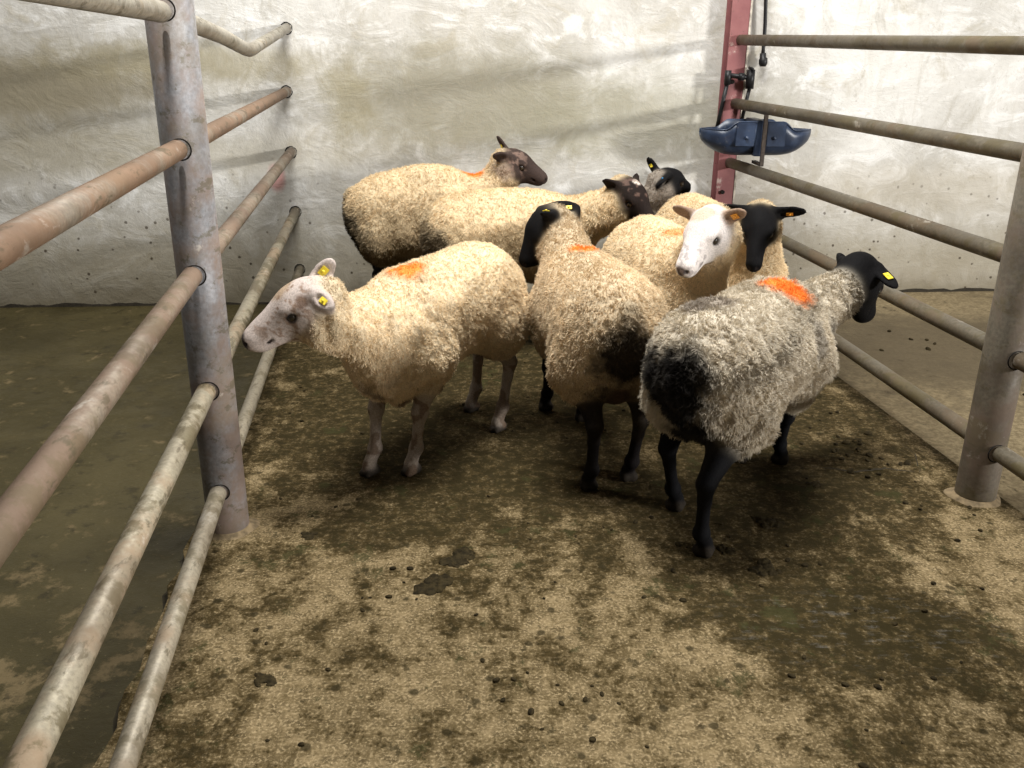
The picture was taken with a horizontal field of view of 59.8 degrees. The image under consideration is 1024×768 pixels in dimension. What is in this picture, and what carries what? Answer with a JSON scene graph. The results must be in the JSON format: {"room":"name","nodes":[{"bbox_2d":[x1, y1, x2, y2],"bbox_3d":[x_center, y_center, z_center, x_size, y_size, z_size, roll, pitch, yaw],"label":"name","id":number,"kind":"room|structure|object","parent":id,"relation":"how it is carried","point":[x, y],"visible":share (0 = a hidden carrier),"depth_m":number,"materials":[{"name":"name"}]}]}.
{"room":"farm building","nodes":[
{"label":"farm building","id":0,"kind":"room"},
{"bbox_2d":[0,291,1023,767],"bbox_3d":[0.281,0.630,2.412,12.208,0.150,7.391,-2,20,-6],"label":"floor","id":1,"kind":"structure","parent":0,"point":[702,681],"depth_m":2.44,"materials":[{"name":"concrete"}]},
{"bbox_2d":[144,0,259,539],"bbox_3d":[-0.848,-0.469,2.358,0.171,1.970,0.144,1,20,0],"label":"fence post","id":2,"kind":"object","parent":1,"relation":"on","point":[173,47],"visible":0.73,"depth_m":2.35,"materials":[{"name":"grey metal"}]},
{"bbox_2d":[0,85,292,270],"bbox_3d":[-0.865,-0.639,2.371,0.067,0.134,5.338,-2,20,-7],"label":"fence rail","id":3,"kind":"object","parent":2,"relation":"attached to","point":[21,235],"visible":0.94,"depth_m":1.55,"materials":[{"name":"brown metal"}]},
{"bbox_2d":[0,146,296,567],"bbox_3d":[-0.867,-0.321,2.489,0.067,0.170,5.339,-2,20,-7],"label":"fence rail","id":4,"kind":"object","parent":2,"relation":"attached to","point":[26,496],"visible":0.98,"depth_m":1.53,"materials":[{"name":"metal"}]},
{"bbox_2d":[1,206,300,767],"bbox_3d":[-0.874,-0.017,2.600,0.069,0.157,5.338,-2,20,-7],"label":"fence rail","id":5,"kind":"object","parent":2,"relation":"attached to","point":[40,733],"visible":0.96,"depth_m":1.60,"materials":[{"name":"grey metal"}]},
{"bbox_2d":[19,0,291,56],"bbox_3d":[-0.861,-0.920,2.267,0.081,0.172,5.337,-2,20,-7],"label":"fence rail","id":6,"kind":"object","parent":2,"relation":"attached to","point":[159,11],"visible":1,"depth_m":2.06,"materials":[{"name":"brown metal"}]},
{"bbox_2d":[108,264,304,767],"bbox_3d":[-0.868,0.293,2.716,0.064,0.150,5.339,-2,20,-8],"label":"fence rail","id":7,"kind":"object","parent":2,"relation":"attached to","point":[127,753],"visible":0.94,"depth_m":2.02,"materials":[{"name":"grey metal"}]},
{"bbox_2d":[254,672,276,686],"bbox_3d":[-0.566,0.676,2.043,0.053,0.007,0.055,-4,21,-11],"label":"clump","id":8,"kind":"object","parent":1,"relation":"on","point":[261,678],"visible":1,"depth_m":2.04,"materials":[{"name":"brown soil"}]},
{"bbox_2d":[301,531,317,539],"bbox_3d":[-0.604,0.450,2.654,0.052,0.006,0.052,-4,21,-12],"label":"clump","id":9,"kind":"object","parent":1,"relation":"on","point":[306,535],"visible":1,"depth_m":2.65,"materials":[{"name":"brown soil"}]},
{"bbox_2d":[242,240,530,477],"bbox_3d":[-0.341,-0.102,3.021,0.422,0.788,1.194,13,23,29],"label":"sheep","id":10,"kind":"object","parent":1,"relation":"on","point":[398,337],"visible":1,"depth_m":2.84},
{"bbox_2d":[413,573,452,595],"bbox_3d":[-0.213,0.540,2.412,0.095,0.011,0.116,6,21,15],"label":"clump","id":11,"kind":"object","parent":1,"relation":"on","point":[433,584],"visible":1,"depth_m":2.40,"materials":[{"name":"brown soil"}]},
{"bbox_2d":[341,136,547,277],"bbox_3d":[-0.353,-0.813,4.703,1.045,0.955,0.451,-3,21,-9],"label":"sheep","id":12,"kind":"object","parent":1,"relation":"on","point":[382,212],"visible":0.55,"depth_m":4.48},
{"bbox_2d":[439,546,474,567],"bbox_3d":[-0.152,0.494,2.540,0.080,0.011,0.120,16,26,36],"label":"clump","id":13,"kind":"object","parent":1,"relation":"on","point":[459,557],"visible":1,"depth_m":2.53,"materials":[{"name":"brown soil"}]},
{"bbox_2d":[113,444,919,732],"bbox_3d":[0.308,0.546,2.469,2.508,0.034,5.992,-2,20,-7],"label":"manure","id":14,"kind":"structure","parent":1,"relation":"on","point":[165,595],"depth_m":2.41,"materials":[{"name":"brown soil"}]},
{"bbox_2d":[419,173,654,283],"bbox_3d":[0.101,-0.590,4.283,1.063,0.836,0.520,-2,20,-6],"label":"sheep","id":15,"kind":"object","parent":1,"relation":"on","point":[499,217],"visible":0.44,"depth_m":4.04},
{"bbox_2d":[519,201,670,490],"bbox_3d":[0.279,-0.164,3.154,0.438,0.822,1.021,-2,21,-8],"label":"sheep","id":16,"kind":"object","parent":1,"relation":"on","point":[590,318],"visible":0.94,"depth_m":2.78},
{"bbox_2d":[253,330,1023,767],"bbox_3d":[1.072,0.358,2.953,3.856,0.030,3.562,-2,20,-6],"label":"droppings","id":17,"kind":"object","parent":1,"relation":"on","point":[907,462],"visible":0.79,"depth_m":2.52},
{"bbox_2d":[644,157,690,214],"bbox_3d":[0.843,-0.807,4.838,0.648,0.870,0.430,-15,26,-37],"label":"sheep","id":18,"kind":"object","parent":1,"relation":"on","point":[663,184],"visible":0.2,"depth_m":4.46},
{"bbox_2d":[602,202,746,311],"bbox_3d":[0.637,-0.334,3.549,0.443,0.873,0.968,-5,21,-15],"label":"sheep","id":19,"kind":"object","parent":1,"relation":"on","point":[692,262],"visible":0.41,"depth_m":3.23},
{"bbox_2d":[716,544,736,554],"bbox_3d":[0.624,0.481,2.596,0.056,0.008,0.061,2,20,3],"label":"clump","id":20,"kind":"object","parent":1,"relation":"on","point":[722,548],"visible":1,"depth_m":2.59,"materials":[{"name":"brown soil"}]},
{"bbox_2d":[655,192,806,286],"bbox_3d":[0.941,-0.469,3.994,0.444,0.822,1.053,-6,21,-17],"label":"sheep","id":21,"kind":"object","parent":1,"relation":"on","point":[761,250],"visible":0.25,"depth_m":3.50},
{"bbox_2d":[710,0,752,203],"bbox_3d":[1.234,-2.034,4.824,0.112,3.212,0.114,-1,20,-5],"label":"stanchion","id":22,"kind":"object","parent":1,"relation":"on","point":[738,12],"visible":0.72,"depth_m":4.93,"materials":[{"name":"red paint"}]},
{"bbox_2d":[715,66,754,126],"bbox_3d":[1.230,-1.575,4.913,0.194,0.338,0.073,1,20,0],"label":"valve","id":23,"kind":"object","parent":22,"relation":"attached to","point":[749,77],"visible":0.91,"depth_m":4.87,"materials":[{"name":"black metal"}]},
{"bbox_2d":[747,558,781,576],"bbox_3d":[0.715,0.516,2.501,0.096,0.010,0.080,-18,27,-40],"label":"clump","id":24,"kind":"object","parent":1,"relation":"on","point":[764,566],"visible":1,"depth_m":2.49,"materials":[{"name":"brown soil"}]},
{"bbox_2d":[638,251,897,558],"bbox_3d":[0.806,-0.001,2.852,0.459,0.735,1.214,17,26,38],"label":"sheep","id":25,"kind":"object","parent":1,"relation":"on","point":[729,372],"visible":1,"depth_m":2.43},
{"bbox_2d":[756,516,784,528],"bbox_3d":[0.798,0.424,2.752,0.084,0.009,0.077,-4,21,-12],"label":"clump","id":26,"kind":"object","parent":1,"relation":"on","point":[765,523],"visible":1,"depth_m":2.74,"materials":[{"name":"brown soil"}]},
{"bbox_2d":[806,481,821,487],"bbox_3d":[1.023,0.336,3.001,0.054,0.006,0.055,-10,23,-26],"label":"clump","id":27,"kind":"object","parent":1,"relation":"on","point":[816,484],"visible":1,"depth_m":3.00,"materials":[{"name":"brown soil"}]},
{"bbox_2d":[943,145,1023,507],"bbox_3d":[1.527,-0.534,2.589,0.175,1.970,0.148,1,20,0],"label":"fence post","id":28,"kind":"object","parent":1,"relation":"on","point":[998,383],"visible":0.91,"depth_m":2.74,"materials":[{"name":"grey metal"}]},
{"bbox_2d":[725,158,1003,261],"bbox_3d":[1.546,-0.339,2.585,0.057,0.057,5.330,-2,20,-6],"label":"fence rail","id":29,"kind":"object","parent":28,"relation":"attached to","point":[984,247],"visible":0.93,"depth_m":3.40,"materials":[{"name":"grey metal"}]},
{"bbox_2d":[730,98,1023,161],"bbox_3d":[1.548,-0.623,2.480,0.056,0.095,5.331,-2,20,-6],"label":"fence rail","id":30,"kind":"object","parent":28,"relation":"attached to","point":[980,145],"visible":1,"depth_m":3.29,"materials":[{"name":"grey metal"}]},
{"bbox_2d":[699,113,810,166],"bbox_3d":[1.297,-1.320,4.753,0.584,0.280,0.271,1,20,0],"label":"trough","id":31,"kind":"object","parent":30,"relation":"hanging from","point":[753,136],"visible":0.98,"depth_m":4.66,"materials":[{"name":"plastic"}]},
{"bbox_2d":[699,119,757,154],"bbox_3d":[1.140,-1.319,4.757,0.270,0.182,0.265,0,20,0],"label":"basin","id":32,"kind":"object","parent":31,"relation":"in","point":[732,136],"depth_m":4.67,"materials":[{"name":"plastic"}]},
{"bbox_2d":[762,119,810,154],"bbox_3d":[1.454,-1.317,4.757,0.270,0.182,0.265,0,20,0],"label":"basin","id":33,"kind":"object","parent":31,"relation":"in","point":[778,137],"depth_m":4.65,"materials":[{"name":"plastic"}]},
{"bbox_2d":[736,35,1023,54],"bbox_3d":[1.550,-0.905,2.376,0.054,0.152,5.331,-2,20,-6],"label":"fence rail","id":34,"kind":"object","parent":28,"relation":"attached to","point":[999,45],"visible":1,"depth_m":3.27,"materials":[{"name":"grey metal"}]},
{"bbox_2d":[781,234,1023,372],"bbox_3d":[1.543,-0.068,2.685,0.056,0.077,5.330,-2,20,-6],"label":"fence rail","id":35,"kind":"object","parent":28,"relation":"attached to","point":[963,331],"visible":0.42,"depth_m":3.18,"materials":[{"name":"grey metal"}]},
{"bbox_2d":[833,333,1023,480],"bbox_3d":[1.541,0.216,2.790,0.056,0.092,5.331,-2,20,-6],"label":"fence rail","id":36,"kind":"object","parent":28,"relation":"attached to","point":[1010,460],"visible":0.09,"depth_m":3.20,"materials":[{"name":"grey metal"}]},
{"bbox_2d":[0,0,1023,305],"bbox_3d":[0.269,-2.201,4.875,11.562,3.750,0.249,-1,20,-5],"label":"wall","id":37,"kind":"structure","parent":0,"point":[590,90],"depth_m":4.97,"materials":[{"name":"white concrete"}]},
{"bbox_2d":[0,288,993,307],"bbox_3d":[-0.495,-0.517,5.298,10.038,0.056,0.022,-1,20,-5],"label":"trim","id":38,"kind":"structure","parent":37,"relation":"attached to","point":[913,289],"depth_m":5.16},
{"bbox_2d":[759,0,767,66],"bbox_3d":[1.379,-2.261,4.774,0.087,1.051,0.077,1,20,0],"label":"hose","id":39,"kind":"object","parent":37,"relation":"attached to","point":[763,59],"visible":0.88,"depth_m":4.88,"materials":[{"name":"black rubber"}]}
]}

